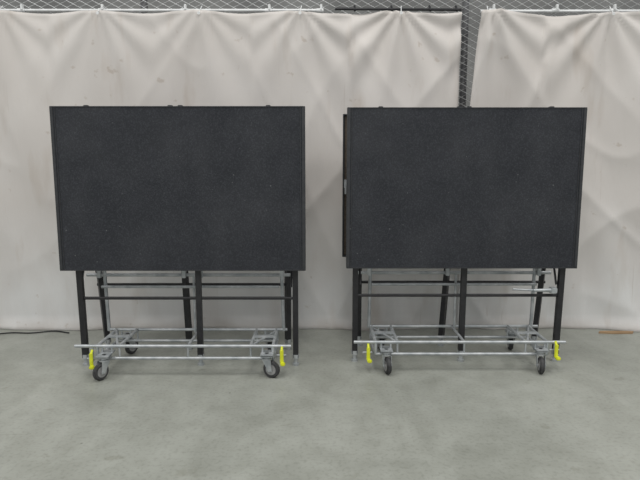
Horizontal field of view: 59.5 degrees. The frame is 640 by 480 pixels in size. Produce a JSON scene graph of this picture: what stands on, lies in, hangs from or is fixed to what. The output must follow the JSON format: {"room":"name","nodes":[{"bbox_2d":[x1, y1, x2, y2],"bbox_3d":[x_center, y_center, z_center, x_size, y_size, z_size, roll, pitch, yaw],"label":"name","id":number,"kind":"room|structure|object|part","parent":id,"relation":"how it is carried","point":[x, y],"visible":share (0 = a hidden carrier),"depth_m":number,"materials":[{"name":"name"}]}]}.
{"room":"warehouse","nodes":[
{"label":"warehouse","id":0,"kind":"room"},
{"bbox_2d":[0,328,639,479],"bbox_3d":[0.000,1.272,1.946,18.000,0.001,13.500,0,8,0],"label":"floor","id":1,"kind":"structure","parent":0,"point":[328,416],"depth_m":3.43,"materials":[{"name":"concrete"}]},
{"bbox_2d":[0,330,68,333],"bbox_3d":[-2.925,0.832,5.026,1.355,0.012,0.110,0,8,0],"label":"loose cable","id":2,"kind":"object","parent":1,"relation":"on","point":[51,330],"visible":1,"depth_m":5.02,"materials":[{"name":"black rubber"}]},
{"bbox_2d":[49,105,305,380],"bbox_3d":[-1.004,-0.007,4.151,1.799,1.920,0.779,0,8,0],"label":"stage","id":3,"kind":"object","parent":1,"relation":"on","point":[184,189],"visible":1,"depth_m":4.00,"materials":[{"name":"grey carpet"}]},
{"bbox_3d":[-1.780,0.413,4.176,0.055,0.961,0.040,0,8,0],"label":"leg","id":4,"kind":"part","parent":3,"relation":"part of","materials":[{"name":"black paint"}]},
{"bbox_3d":[-1.627,0.852,3.997,0.038,0.133,0.064,0,8,0],"label":"lock lever","id":5,"kind":"part","parent":3,"relation":"part of","materials":[{"name":"yellow plastic"}]},
{"bbox_3d":[-1.770,0.364,4.526,0.108,0.963,0.051,-3,8,-18],"label":"leg","id":6,"kind":"part","parent":3,"relation":"part of","materials":[{"name":"black paint"}]},
{"bbox_3d":[-0.998,-0.362,4.015,1.787,1.178,0.054,0,8,0],"label":"deck edge frame","id":7,"kind":"part","parent":3,"relation":"part of","materials":[{"name":"black metal"}]},
{"bbox_3d":[-0.983,0.776,4.204,1.550,0.121,0.580,0,8,0],"label":"rolling chassis frame","id":8,"kind":"part","parent":3,"relation":"part of","materials":[{"name":"metal"}]},
{"bbox_3d":[-1.085,0.364,4.526,0.058,0.962,0.065,3,8,18],"label":"leg","id":9,"kind":"part","parent":3,"relation":"part of","materials":[{"name":"black paint"}]},
{"bbox_3d":[-0.998,0.154,4.313,1.607,1.154,0.390,0,8,0],"label":"lift frame","id":10,"kind":"part","parent":3,"relation":"part of","materials":[{"name":"metal"}]},
{"bbox_3d":[-0.903,0.413,4.176,0.040,0.960,0.040,0,8,0],"label":"leg","id":11,"kind":"part","parent":3,"relation":"part of","materials":[{"name":"black paint"}]},
{"bbox_3d":[-0.267,0.828,3.994,0.038,0.133,0.064,0,8,0],"label":"lock lever","id":12,"kind":"part","parent":3,"relation":"part of","materials":[{"name":"yellow plastic"}]},
{"bbox_3d":[-0.261,0.364,4.526,0.045,0.961,0.058,-5,9,-31],"label":"leg","id":13,"kind":"part","parent":3,"relation":"part of","materials":[{"name":"black paint"}]},
{"bbox_3d":[-0.183,0.413,4.176,0.040,0.960,0.040,0,8,0],"label":"leg","id":14,"kind":"part","parent":3,"relation":"part of","materials":[{"name":"black paint"}]},
{"bbox_2d":[0,0,639,106],"bbox_3d":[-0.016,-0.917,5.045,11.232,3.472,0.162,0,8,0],"label":"fence","id":15,"kind":"object","parent":1,"relation":"on","point":[465,10],"visible":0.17,"depth_m":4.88,"materials":[{"name":"metal"}]},
{"bbox_2d":[0,6,461,330],"bbox_3d":[-2.093,-0.601,4.983,6.816,2.859,0.171,0,8,0],"label":"curtain","id":16,"kind":"object","parent":15,"relation":"hanging from","point":[327,64],"visible":0.6,"depth_m":4.90,"materials":[{"name":"fabric"}]},
{"bbox_3d":[0.675,-2.004,4.843,1.090,0.064,0.064,0,8,0],"label":"black tie rail","id":17,"kind":"part","parent":15,"relation":"part of","materials":[{"name":"metal"}]},
{"bbox_2d":[457,6,639,331],"bbox_3d":[3.385,-0.582,4.905,4.233,2.843,0.233,0,8,1],"label":"curtain","id":18,"kind":"object","parent":15,"relation":"hanging from","point":[591,61],"visible":0.57,"depth_m":4.94,"materials":[{"name":"fabric"}]},
{"bbox_2d":[342,106,586,373],"bbox_3d":[1.047,-0.021,4.250,1.727,1.920,0.758,0,8,0],"label":"stage","id":19,"kind":"object","parent":1,"relation":"on","point":[446,188],"visible":1,"depth_m":4.09,"materials":[{"name":"grey carpet"}]},
{"bbox_3d":[1.041,-0.437,4.547,1.715,1.158,0.054,0,8,0],"label":"deck edge frame","id":20,"kind":"part","parent":19,"relation":"part of","materials":[{"name":"black metal"}]},
{"bbox_3d":[0.268,0.400,4.265,0.040,0.960,0.040,0,8,0],"label":"leg","id":21,"kind":"part","parent":19,"relation":"part of","materials":[{"name":"black paint"}]},
{"bbox_3d":[0.323,0.351,4.615,0.040,0.961,0.058,0,8,0],"label":"leg","id":22,"kind":"part","parent":19,"relation":"part of","materials":[{"name":"black paint"}]},
{"bbox_3d":[0.359,0.825,4.084,0.038,0.133,0.064,0,8,0],"label":"lock lever","id":23,"kind":"part","parent":19,"relation":"part of","materials":[{"name":"yellow plastic"}]},
{"bbox_3d":[1.038,0.351,4.615,0.090,0.963,0.058,7,10,39],"label":"leg","id":24,"kind":"part","parent":19,"relation":"part of","materials":[{"name":"black paint"}]},
{"bbox_3d":[1.053,0.142,4.403,1.535,1.154,0.390,0,8,0],"label":"lift frame","id":25,"kind":"part","parent":19,"relation":"part of","materials":[{"name":"metal"}]},
{"bbox_3d":[1.023,0.761,4.308,1.550,0.121,0.550,0,8,0],"label":"rolling chassis frame","id":26,"kind":"part","parent":19,"relation":"part of","materials":[{"name":"metal"}]},
{"bbox_3d":[1.091,0.400,4.265,0.045,0.960,0.040,0,8,0],"label":"leg","id":27,"kind":"part","parent":19,"relation":"part of","materials":[{"name":"black paint"}]},
{"bbox_3d":[1.053,-0.375,4.104,1.715,1.178,0.054,0,8,0],"label":"deck edge frame","id":28,"kind":"part","parent":19,"relation":"part of","materials":[{"name":"black metal"}]},
{"bbox_3d":[1.823,0.351,4.615,0.112,0.963,0.050,2,8,17],"label":"leg","id":29,"kind":"part","parent":19,"relation":"part of","materials":[{"name":"black paint"}]},
{"bbox_3d":[1.729,0.805,4.081,0.038,0.133,0.064,0,8,0],"label":"lock lever","id":30,"kind":"part","parent":19,"relation":"part of","materials":[{"name":"yellow plastic"}]},
{"bbox_3d":[1.828,0.400,4.265,0.060,0.961,0.040,0,8,0],"label":"leg","id":31,"kind":"part","parent":19,"relation":"part of","materials":[{"name":"black paint"}]},
{"bbox_2d":[599,331,633,333],"bbox_3d":[2.665,0.831,5.040,0.330,0.012,0.060,0,8,0],"label":"scrap","id":32,"kind":"object","parent":1,"relation":"on","point":[600,332],"visible":1,"depth_m":5.01,"materials":[{"name":"brown wood"}]}
]}

